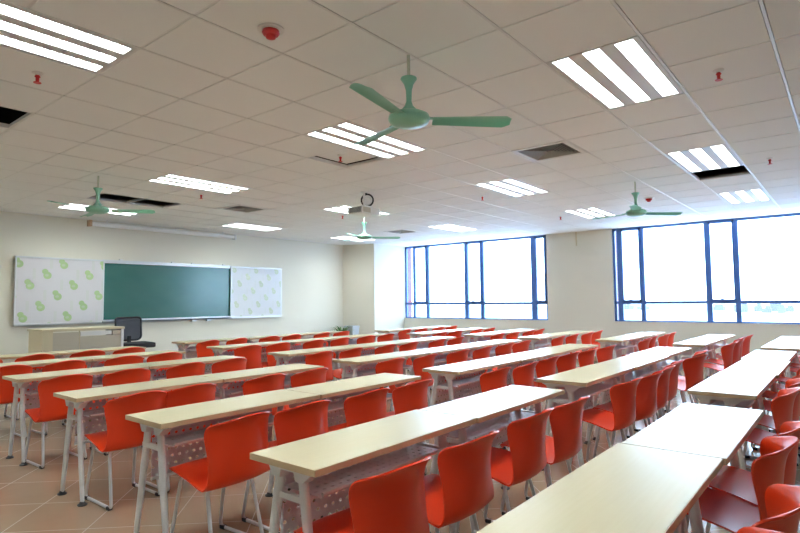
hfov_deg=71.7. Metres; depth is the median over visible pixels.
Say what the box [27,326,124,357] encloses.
desk
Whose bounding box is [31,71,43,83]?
sprinkler
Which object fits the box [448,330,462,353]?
chair
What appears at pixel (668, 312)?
ground
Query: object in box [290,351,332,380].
chair
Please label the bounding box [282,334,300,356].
chair
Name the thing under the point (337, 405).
tray
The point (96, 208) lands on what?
ceiling fan
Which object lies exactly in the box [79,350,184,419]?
table
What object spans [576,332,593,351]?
chair
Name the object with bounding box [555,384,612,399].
tray
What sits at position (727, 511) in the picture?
chair
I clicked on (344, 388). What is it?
table
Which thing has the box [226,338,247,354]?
chair
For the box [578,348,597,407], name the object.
chair
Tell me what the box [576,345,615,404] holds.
chair
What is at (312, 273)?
wall
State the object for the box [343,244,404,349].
column
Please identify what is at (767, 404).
chair
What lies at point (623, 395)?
chair
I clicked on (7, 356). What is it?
table
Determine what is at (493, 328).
chair
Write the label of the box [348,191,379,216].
projector
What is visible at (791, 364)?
chair
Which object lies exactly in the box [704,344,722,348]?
tray
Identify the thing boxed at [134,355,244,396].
table
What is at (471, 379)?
tray
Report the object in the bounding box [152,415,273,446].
tray
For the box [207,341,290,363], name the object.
table
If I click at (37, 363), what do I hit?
table
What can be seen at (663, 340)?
chair
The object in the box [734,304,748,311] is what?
building
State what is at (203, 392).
chair
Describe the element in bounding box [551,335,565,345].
chair
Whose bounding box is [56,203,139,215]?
ceiling light
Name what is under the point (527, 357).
table
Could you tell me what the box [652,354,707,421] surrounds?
chair
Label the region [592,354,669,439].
table
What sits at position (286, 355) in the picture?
table
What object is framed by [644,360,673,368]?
tray
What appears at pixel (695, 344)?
table
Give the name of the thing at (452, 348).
table
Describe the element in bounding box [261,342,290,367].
chair
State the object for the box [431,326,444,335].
chair
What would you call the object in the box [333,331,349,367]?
chair
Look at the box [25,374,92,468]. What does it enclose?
chair
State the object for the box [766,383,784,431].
chair
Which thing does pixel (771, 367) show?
table
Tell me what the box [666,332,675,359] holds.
chair
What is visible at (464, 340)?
table
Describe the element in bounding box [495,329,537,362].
table
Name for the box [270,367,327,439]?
chair
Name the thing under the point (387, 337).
chair
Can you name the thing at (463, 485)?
chair
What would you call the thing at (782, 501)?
chair
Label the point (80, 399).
table
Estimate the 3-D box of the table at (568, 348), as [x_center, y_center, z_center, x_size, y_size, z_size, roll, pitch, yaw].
[2.222,1.456,7.410,0.474,0.750,1.187,-3,-5,39]
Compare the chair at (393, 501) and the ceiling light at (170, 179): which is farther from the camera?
the ceiling light at (170, 179)
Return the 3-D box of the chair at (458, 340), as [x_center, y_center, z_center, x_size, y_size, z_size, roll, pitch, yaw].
[0.812,1.568,9.316,0.560,0.785,0.465,-3,-4,36]
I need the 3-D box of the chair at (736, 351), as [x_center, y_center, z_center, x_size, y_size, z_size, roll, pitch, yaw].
[4.791,1.461,8.191,0.560,0.785,0.465,-4,-5,40]
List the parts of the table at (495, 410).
leg, rail, leg, modesty panel, rail, leg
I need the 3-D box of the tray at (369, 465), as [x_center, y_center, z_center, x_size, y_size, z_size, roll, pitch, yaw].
[-0.135,0.977,2.704,0.239,0.003,0.900,-3,-5,39]
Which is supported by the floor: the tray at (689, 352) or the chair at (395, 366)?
the chair at (395, 366)
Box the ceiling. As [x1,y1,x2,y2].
[0,0,799,246]
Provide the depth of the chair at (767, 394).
5.35 m
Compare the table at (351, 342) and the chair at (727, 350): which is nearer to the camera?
the chair at (727, 350)
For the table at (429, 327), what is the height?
0.750 m
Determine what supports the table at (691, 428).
on the floor
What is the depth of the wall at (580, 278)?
12.61 m
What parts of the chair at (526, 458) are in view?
leg frame, leg frame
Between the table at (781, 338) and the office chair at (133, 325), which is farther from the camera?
the office chair at (133, 325)
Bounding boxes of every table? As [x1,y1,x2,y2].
[0,352,57,403]
[0,357,91,421]
[2,364,148,465]
[51,346,145,358]
[53,375,222,506]
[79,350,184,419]
[125,389,319,532]
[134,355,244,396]
[172,337,248,358]
[198,363,323,455]
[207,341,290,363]
[237,334,302,342]
[250,409,475,532]
[268,346,358,397]
[281,337,342,387]
[284,373,420,490]
[293,331,341,347]
[332,351,429,417]
[333,333,384,369]
[343,341,412,374]
[374,328,421,339]
[393,336,455,374]
[407,330,454,370]
[409,344,482,406]
[415,326,450,335]
[419,385,564,532]
[423,358,520,442]
[445,328,488,363]
[457,339,521,395]
[462,331,510,355]
[476,443,722,532]
[490,350,565,410]
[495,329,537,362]
[517,333,568,361]
[533,344,597,407]
[536,364,634,470]
[549,330,593,344]
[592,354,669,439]
[595,335,645,358]
[622,403,763,532]
[626,332,665,353]
[629,347,691,415]
[672,338,721,396]
[687,371,775,469]
[696,334,735,377]
[722,359,790,431]
[740,350,796,388]
[760,341,799,390]
[774,336,799,382]
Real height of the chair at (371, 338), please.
0.785 m
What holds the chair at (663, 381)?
on the floor
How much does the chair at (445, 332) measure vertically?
0.785 m
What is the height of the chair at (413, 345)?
0.785 m
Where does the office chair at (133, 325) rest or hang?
on the floor
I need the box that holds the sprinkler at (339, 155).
[337,154,343,161]
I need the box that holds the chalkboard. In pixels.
[13,256,281,326]
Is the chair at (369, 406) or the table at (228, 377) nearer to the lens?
the chair at (369, 406)
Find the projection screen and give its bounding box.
[87,220,236,239]
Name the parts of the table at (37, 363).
modesty panel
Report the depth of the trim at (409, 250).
16.21 m
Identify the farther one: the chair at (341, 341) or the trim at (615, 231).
the trim at (615, 231)
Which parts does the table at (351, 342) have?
modesty panel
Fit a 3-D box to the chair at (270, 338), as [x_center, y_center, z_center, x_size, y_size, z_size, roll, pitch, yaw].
[-2.448,1.645,10.060,0.560,0.785,0.465,-4,-5,43]
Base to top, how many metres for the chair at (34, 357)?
0.785 m
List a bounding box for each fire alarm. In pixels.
[257,22,283,39]
[644,197,653,201]
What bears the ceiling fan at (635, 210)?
hanging from the ceiling
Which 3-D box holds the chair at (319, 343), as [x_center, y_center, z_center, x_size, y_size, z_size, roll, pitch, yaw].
[-1.494,1.572,9.011,0.560,0.785,0.465,-3,-5,39]
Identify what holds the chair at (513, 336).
on the floor
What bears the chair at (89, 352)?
on the floor
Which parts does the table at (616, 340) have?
modesty panel, leg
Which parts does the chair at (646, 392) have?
leg frame, leg frame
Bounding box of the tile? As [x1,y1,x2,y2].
[317,148,374,163]
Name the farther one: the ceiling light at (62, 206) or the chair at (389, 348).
the ceiling light at (62, 206)
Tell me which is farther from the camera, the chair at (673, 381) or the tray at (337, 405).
the chair at (673, 381)
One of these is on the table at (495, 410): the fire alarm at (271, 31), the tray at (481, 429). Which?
the tray at (481, 429)
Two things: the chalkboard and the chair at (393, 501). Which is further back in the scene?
the chalkboard
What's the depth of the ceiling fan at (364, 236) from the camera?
9.85 m
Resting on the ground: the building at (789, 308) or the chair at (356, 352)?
the building at (789, 308)
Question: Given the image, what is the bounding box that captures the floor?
[0,350,799,532]
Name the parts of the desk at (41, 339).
panel, corner post, panel, panel, panel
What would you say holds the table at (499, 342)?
on the floor
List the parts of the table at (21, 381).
leg, leg, modesty panel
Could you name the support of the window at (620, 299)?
in the wall at (580, 278)
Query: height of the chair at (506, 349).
0.785 m
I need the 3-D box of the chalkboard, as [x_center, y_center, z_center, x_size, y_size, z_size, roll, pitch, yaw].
[-4.691,0.526,11.420,0.100,1.250,5.600,-3,-5,39]
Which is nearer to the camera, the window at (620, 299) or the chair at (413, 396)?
the chair at (413, 396)
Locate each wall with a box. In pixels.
[0,193,342,362]
[404,168,799,366]
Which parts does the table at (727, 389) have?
leg, leg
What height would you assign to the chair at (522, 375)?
0.785 m
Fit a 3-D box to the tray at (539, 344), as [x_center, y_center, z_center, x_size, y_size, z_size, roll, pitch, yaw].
[2.522,1.386,9.779,0.239,0.003,0.954,-3,-5,39]
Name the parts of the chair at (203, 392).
leg frame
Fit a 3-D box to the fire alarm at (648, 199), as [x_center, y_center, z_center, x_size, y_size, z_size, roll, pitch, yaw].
[3.864,-1.038,8.590,0.150,0.070,0.150,-3,-5,39]
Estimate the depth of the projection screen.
10.99 m
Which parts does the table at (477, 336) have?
modesty panel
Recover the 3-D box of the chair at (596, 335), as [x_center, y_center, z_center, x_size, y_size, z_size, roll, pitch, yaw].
[3.695,1.633,10.819,0.560,0.785,0.465,-3,-5,40]
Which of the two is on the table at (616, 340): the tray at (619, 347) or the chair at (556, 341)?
the tray at (619, 347)
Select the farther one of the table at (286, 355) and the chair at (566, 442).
the table at (286, 355)
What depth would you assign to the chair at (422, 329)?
12.22 m
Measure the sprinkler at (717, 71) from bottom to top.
0.077 m
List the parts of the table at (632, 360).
leg, modesty panel, leg, leg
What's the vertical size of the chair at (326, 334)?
0.785 m
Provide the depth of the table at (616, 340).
8.96 m
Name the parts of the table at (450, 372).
leg, rail, leg, modesty panel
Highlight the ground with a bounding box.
[412,303,799,321]
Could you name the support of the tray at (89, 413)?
on the table at (80, 399)
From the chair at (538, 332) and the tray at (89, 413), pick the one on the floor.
the chair at (538, 332)
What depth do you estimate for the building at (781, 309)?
1056.12 m
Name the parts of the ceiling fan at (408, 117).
blade, blade, rod, motor, blade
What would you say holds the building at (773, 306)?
on the ground
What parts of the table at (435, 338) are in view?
modesty panel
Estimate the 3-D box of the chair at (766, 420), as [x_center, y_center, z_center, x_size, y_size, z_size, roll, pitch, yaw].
[2.873,1.242,4.319,0.560,0.785,0.465,-3,-4,36]
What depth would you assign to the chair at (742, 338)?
8.61 m
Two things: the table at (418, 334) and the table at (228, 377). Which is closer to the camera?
the table at (228, 377)
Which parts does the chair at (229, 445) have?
leg frame, leg frame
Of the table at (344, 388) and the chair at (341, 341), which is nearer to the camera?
the table at (344, 388)
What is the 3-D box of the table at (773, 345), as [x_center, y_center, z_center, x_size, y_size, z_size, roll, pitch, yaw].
[5.176,1.431,7.473,0.474,0.750,1.304,-3,-5,39]
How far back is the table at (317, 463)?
2.51 m
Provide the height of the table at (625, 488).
0.750 m
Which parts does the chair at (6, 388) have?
leg frame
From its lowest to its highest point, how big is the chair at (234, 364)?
0.785 m
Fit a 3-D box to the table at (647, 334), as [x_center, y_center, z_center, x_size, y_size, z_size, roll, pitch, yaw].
[4.412,1.595,10.027,0.474,0.750,1.259,-3,-5,39]
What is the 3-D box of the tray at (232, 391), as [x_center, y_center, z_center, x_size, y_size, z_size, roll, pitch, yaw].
[-1.296,1.143,5.215,0.239,0.003,0.869,-3,-5,39]
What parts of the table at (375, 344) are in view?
modesty panel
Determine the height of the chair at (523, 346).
0.785 m
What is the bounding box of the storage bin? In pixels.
[344,325,359,342]
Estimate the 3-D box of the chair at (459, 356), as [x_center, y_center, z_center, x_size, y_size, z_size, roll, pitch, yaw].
[0.626,1.428,6.999,0.560,0.785,0.465,-4,-5,42]
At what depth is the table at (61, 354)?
7.63 m
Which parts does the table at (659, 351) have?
leg, leg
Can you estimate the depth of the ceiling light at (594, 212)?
10.06 m
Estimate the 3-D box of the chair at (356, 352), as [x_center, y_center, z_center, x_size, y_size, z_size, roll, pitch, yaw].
[-0.757,1.465,7.390,0.560,0.785,0.465,-3,-4,34]
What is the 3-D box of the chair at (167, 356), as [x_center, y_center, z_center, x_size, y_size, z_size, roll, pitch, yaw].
[-3.033,1.463,6.996,0.560,0.785,0.465,-4,-5,43]
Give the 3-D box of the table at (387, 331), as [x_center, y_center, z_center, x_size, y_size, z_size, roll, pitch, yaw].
[-0.033,1.784,12.403,0.474,0.750,1.219,-3,-5,39]
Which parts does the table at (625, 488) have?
leg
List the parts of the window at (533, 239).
sash, sash, sill, sash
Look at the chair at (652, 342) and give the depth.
8.95 m
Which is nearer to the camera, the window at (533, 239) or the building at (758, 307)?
the window at (533, 239)
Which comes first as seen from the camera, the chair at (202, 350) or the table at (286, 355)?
the table at (286, 355)
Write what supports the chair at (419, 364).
on the floor
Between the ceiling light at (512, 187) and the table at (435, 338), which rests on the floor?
the table at (435, 338)
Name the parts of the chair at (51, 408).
leg frame, leg frame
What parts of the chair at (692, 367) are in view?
leg frame, leg frame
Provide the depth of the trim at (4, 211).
11.67 m
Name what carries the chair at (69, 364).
on the floor
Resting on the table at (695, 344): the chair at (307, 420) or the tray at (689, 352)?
the tray at (689, 352)
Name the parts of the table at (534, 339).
modesty panel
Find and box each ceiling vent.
[218,205,267,212]
[383,229,417,233]
[511,140,586,161]
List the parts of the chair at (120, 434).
leg frame, leg frame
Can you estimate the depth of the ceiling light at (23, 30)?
3.30 m
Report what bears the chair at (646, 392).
on the floor
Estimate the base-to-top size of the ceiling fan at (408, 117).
0.470 m
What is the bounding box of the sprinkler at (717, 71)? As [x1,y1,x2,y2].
[713,68,723,81]
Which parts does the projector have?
panel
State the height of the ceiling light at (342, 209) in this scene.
0.080 m
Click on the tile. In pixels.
(350, 156)
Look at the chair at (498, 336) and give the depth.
10.08 m
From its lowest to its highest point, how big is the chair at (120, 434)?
0.785 m
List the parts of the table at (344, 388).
modesty panel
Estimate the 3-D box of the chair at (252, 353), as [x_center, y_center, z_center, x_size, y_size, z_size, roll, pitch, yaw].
[-2.277,1.520,8.041,0.560,0.785,0.465,-4,-5,43]
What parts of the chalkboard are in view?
sliding panel, panel frame, rail, sliding panel, panel frame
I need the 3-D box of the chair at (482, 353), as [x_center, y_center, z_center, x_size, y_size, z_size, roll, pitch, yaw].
[0.980,1.451,7.427,0.560,0.785,0.465,-3,-4,36]
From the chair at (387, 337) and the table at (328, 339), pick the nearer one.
the table at (328, 339)
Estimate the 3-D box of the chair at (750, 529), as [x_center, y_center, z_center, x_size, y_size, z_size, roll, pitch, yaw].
[0.757,1.088,1.482,0.560,0.785,0.465,-3,-4,35]
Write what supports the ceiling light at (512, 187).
attached to the ceiling
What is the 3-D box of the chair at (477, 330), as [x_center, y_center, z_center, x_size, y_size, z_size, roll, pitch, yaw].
[1.504,1.716,11.832,0.560,0.785,0.465,-3,-4,38]
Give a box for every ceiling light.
[0,1,136,72]
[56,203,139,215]
[147,174,249,193]
[221,223,280,230]
[304,121,427,158]
[321,205,389,216]
[330,236,373,240]
[427,224,478,231]
[474,178,548,196]
[546,36,683,109]
[564,207,614,217]
[665,144,742,172]
[717,188,771,203]
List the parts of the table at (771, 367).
leg, leg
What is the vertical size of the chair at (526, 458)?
0.785 m
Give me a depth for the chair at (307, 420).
3.37 m
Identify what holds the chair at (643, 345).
on the floor
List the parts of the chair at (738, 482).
leg frame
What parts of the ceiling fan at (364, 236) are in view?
motor, blade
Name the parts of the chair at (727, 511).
leg frame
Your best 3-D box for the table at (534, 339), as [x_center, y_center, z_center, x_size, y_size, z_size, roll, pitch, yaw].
[2.523,1.597,9.767,0.474,0.750,1.244,-3,-5,39]
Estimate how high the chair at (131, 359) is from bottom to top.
0.785 m
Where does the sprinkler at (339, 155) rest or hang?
attached to the ceiling
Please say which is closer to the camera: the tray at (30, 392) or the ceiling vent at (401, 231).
the tray at (30, 392)
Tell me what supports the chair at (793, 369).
on the floor
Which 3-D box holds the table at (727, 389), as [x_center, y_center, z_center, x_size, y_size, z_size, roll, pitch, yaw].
[2.541,1.257,4.221,0.474,0.750,1.244,-3,-5,39]
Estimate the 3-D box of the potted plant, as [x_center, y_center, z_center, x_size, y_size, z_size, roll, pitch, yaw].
[-1.487,1.924,14.463,0.782,0.750,0.778,0,-4,-14]
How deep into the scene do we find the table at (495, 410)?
3.50 m
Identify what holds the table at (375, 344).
on the floor
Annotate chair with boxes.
[0,365,32,438]
[4,354,54,419]
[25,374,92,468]
[29,360,84,434]
[69,350,104,375]
[84,390,166,510]
[89,368,150,455]
[97,355,142,423]
[113,347,144,358]
[114,316,155,347]
[146,383,216,492]
[147,352,181,380]
[164,362,205,391]
[169,411,270,532]
[196,340,219,364]
[211,358,246,388]
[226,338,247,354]
[234,345,261,378]
[241,400,330,532]
[243,373,285,429]
[253,336,279,378]
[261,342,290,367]
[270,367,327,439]
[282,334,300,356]
[290,339,324,387]
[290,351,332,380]
[293,456,431,532]
[313,332,329,346]
[328,388,389,501]
[330,337,349,380]
[332,347,362,379]
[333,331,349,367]
[357,335,375,353]
[362,344,395,369]
[375,358,405,392]
[377,333,394,341]
[387,379,431,474]
[389,353,437,411]
[396,329,411,350]
[399,341,418,371]
[414,328,427,336]
[424,430,499,532]
[427,349,469,400]
[428,339,445,389]
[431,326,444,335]
[432,331,446,345]
[445,325,456,336]
[447,337,463,352]
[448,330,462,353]
[454,367,510,448]
[456,408,553,532]
[462,329,482,343]
[469,346,492,388]
[483,327,494,339]
[490,333,504,370]
[492,342,514,370]
[493,361,538,440]
[500,396,589,514]
[506,331,519,353]
[507,340,530,375]
[507,356,559,414]
[522,330,534,344]
[531,352,579,410]
[533,329,544,348]
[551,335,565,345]
[565,334,578,352]
[568,377,641,471]
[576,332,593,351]
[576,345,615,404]
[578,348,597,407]
[591,330,602,361]
[593,371,662,457]
[613,365,674,445]
[618,338,651,357]
[621,336,657,355]
[625,360,683,437]
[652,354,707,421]
[658,333,670,346]
[664,350,707,411]
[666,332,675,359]
[673,436,798,532]
[691,421,799,532]
[697,342,736,397]
[704,339,743,379]
[707,336,745,374]
[716,335,752,365]
[736,526,782,532]
[743,372,799,465]
[745,378,799,467]
[745,387,799,445]
[752,484,799,532]
[762,369,799,448]
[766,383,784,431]
[776,376,790,391]
[784,367,799,377]
[790,363,799,372]
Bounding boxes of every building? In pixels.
[624,304,633,309]
[713,304,725,310]
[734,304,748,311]
[754,304,761,311]
[761,306,771,312]
[770,303,781,310]
[777,304,785,312]
[785,305,794,311]
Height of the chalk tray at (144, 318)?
0.055 m
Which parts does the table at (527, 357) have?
leg, modesty panel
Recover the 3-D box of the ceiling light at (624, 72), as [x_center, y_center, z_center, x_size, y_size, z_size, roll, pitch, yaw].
[1.558,-1.368,3.917,0.576,0.080,1.176,-3,-5,39]
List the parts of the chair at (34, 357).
leg frame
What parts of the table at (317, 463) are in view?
leg, rail, leg, modesty panel, rail, leg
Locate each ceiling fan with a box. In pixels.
[48,176,154,216]
[344,217,399,240]
[349,55,510,144]
[592,182,683,219]
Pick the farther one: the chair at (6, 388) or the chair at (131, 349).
the chair at (131, 349)
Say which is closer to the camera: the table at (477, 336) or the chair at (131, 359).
the chair at (131, 359)
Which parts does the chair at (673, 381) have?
leg frame, leg frame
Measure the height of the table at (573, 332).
0.750 m
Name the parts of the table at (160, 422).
leg, rail, leg, modesty panel, leg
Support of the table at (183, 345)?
on the floor
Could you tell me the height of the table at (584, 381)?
0.750 m
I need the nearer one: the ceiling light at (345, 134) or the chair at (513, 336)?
the ceiling light at (345, 134)
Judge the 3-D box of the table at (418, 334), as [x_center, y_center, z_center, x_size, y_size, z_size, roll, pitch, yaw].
[0.661,1.708,11.277,0.474,0.750,1.244,-3,-5,39]
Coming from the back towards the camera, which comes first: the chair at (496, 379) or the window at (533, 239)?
the window at (533, 239)
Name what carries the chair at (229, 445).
on the floor
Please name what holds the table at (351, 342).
on the floor
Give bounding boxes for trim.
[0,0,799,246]
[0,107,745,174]
[4,211,799,246]
[408,249,411,316]
[615,231,618,319]
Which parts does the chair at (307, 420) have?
leg frame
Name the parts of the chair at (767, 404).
leg frame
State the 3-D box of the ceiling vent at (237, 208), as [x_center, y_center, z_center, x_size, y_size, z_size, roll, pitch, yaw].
[-2.616,-0.978,9.232,0.590,0.046,0.590,-3,-5,39]
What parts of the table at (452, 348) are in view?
modesty panel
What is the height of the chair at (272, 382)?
0.785 m
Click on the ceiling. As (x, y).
(418, 28)
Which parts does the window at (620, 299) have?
sash, sill, sash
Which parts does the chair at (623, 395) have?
leg frame, leg frame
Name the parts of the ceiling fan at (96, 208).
blade, motor, blade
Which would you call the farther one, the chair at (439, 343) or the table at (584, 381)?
the chair at (439, 343)
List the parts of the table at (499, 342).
modesty panel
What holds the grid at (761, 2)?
attached to the ceiling
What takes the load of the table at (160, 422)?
on the floor
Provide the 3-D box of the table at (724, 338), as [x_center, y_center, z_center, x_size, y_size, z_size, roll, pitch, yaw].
[5.190,1.533,9.132,0.474,0.750,1.269,-3,-5,39]
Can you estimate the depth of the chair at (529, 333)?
10.94 m
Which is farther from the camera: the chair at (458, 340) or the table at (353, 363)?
the chair at (458, 340)
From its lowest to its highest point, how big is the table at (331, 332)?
0.750 m
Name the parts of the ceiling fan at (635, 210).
blade, blade, motor, blade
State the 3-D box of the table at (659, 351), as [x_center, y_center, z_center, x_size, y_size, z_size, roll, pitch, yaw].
[3.184,1.406,6.757,0.474,0.750,1.231,-3,-5,39]
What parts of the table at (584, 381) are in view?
leg, rail, modesty panel, leg, leg, leg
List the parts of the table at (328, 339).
modesty panel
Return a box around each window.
[405,235,547,320]
[612,213,799,324]
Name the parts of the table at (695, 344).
leg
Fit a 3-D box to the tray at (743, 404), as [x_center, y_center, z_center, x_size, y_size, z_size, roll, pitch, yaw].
[2.540,1.046,4.233,0.239,0.003,0.954,-3,-5,39]
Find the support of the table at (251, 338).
on the floor
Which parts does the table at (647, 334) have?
leg, modesty panel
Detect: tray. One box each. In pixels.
[25,383,102,395]
[76,409,103,417]
[102,316,231,322]
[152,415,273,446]
[215,381,290,395]
[284,444,437,497]
[328,395,391,412]
[438,375,480,386]
[446,411,535,439]
[529,343,550,346]
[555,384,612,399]
[608,370,651,381]
[615,345,634,349]
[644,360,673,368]
[683,350,708,354]
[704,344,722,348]
[710,400,751,407]
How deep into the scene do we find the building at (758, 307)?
1197.62 m
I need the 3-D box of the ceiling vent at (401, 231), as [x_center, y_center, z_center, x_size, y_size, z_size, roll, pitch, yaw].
[0.034,-0.804,12.486,0.590,0.046,0.590,-3,-5,39]
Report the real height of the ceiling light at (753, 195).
0.080 m
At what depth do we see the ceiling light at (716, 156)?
6.20 m
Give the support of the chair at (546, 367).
on the floor
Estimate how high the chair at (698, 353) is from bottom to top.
0.785 m
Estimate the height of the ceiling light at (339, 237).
0.080 m
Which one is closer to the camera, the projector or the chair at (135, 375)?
the chair at (135, 375)
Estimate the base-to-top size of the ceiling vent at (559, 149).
0.046 m
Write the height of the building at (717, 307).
15.000 m
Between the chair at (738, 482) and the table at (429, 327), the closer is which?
the chair at (738, 482)
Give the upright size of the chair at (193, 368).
0.785 m
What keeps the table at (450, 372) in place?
on the floor
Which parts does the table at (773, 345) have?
leg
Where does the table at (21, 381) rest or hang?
on the floor
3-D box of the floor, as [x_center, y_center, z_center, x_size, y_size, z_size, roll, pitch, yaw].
[0.233,1.860,6.745,14.100,0.100,14.700,-3,-5,39]
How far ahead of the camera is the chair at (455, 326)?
13.21 m
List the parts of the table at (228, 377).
leg, modesty panel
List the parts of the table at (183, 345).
modesty panel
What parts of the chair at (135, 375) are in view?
leg frame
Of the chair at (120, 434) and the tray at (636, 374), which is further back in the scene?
the tray at (636, 374)
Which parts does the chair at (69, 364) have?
leg frame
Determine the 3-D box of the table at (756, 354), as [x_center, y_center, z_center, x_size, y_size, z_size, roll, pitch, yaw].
[4.107,1.361,6.166,0.474,0.750,1.244,-3,-5,39]
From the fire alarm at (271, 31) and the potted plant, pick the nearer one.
the fire alarm at (271, 31)
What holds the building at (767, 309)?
on the ground
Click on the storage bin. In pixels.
(354, 330)
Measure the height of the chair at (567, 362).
0.785 m
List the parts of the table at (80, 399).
leg, rail, leg, modesty panel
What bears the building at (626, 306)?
on the ground
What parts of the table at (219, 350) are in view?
modesty panel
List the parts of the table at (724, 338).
leg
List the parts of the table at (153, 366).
modesty panel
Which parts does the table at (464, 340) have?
modesty panel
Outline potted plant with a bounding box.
[332,325,353,331]
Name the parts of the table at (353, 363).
leg, leg, modesty panel, leg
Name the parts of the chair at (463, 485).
leg frame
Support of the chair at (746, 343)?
on the floor
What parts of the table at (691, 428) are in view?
leg, leg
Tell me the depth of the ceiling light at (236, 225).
11.54 m
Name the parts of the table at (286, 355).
modesty panel, leg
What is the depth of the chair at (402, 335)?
11.83 m
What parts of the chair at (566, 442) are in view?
leg frame, leg frame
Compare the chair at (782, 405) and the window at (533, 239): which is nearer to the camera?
the chair at (782, 405)
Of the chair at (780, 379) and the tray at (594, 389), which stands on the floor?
the chair at (780, 379)
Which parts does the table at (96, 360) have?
modesty panel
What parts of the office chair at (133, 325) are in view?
frame, seat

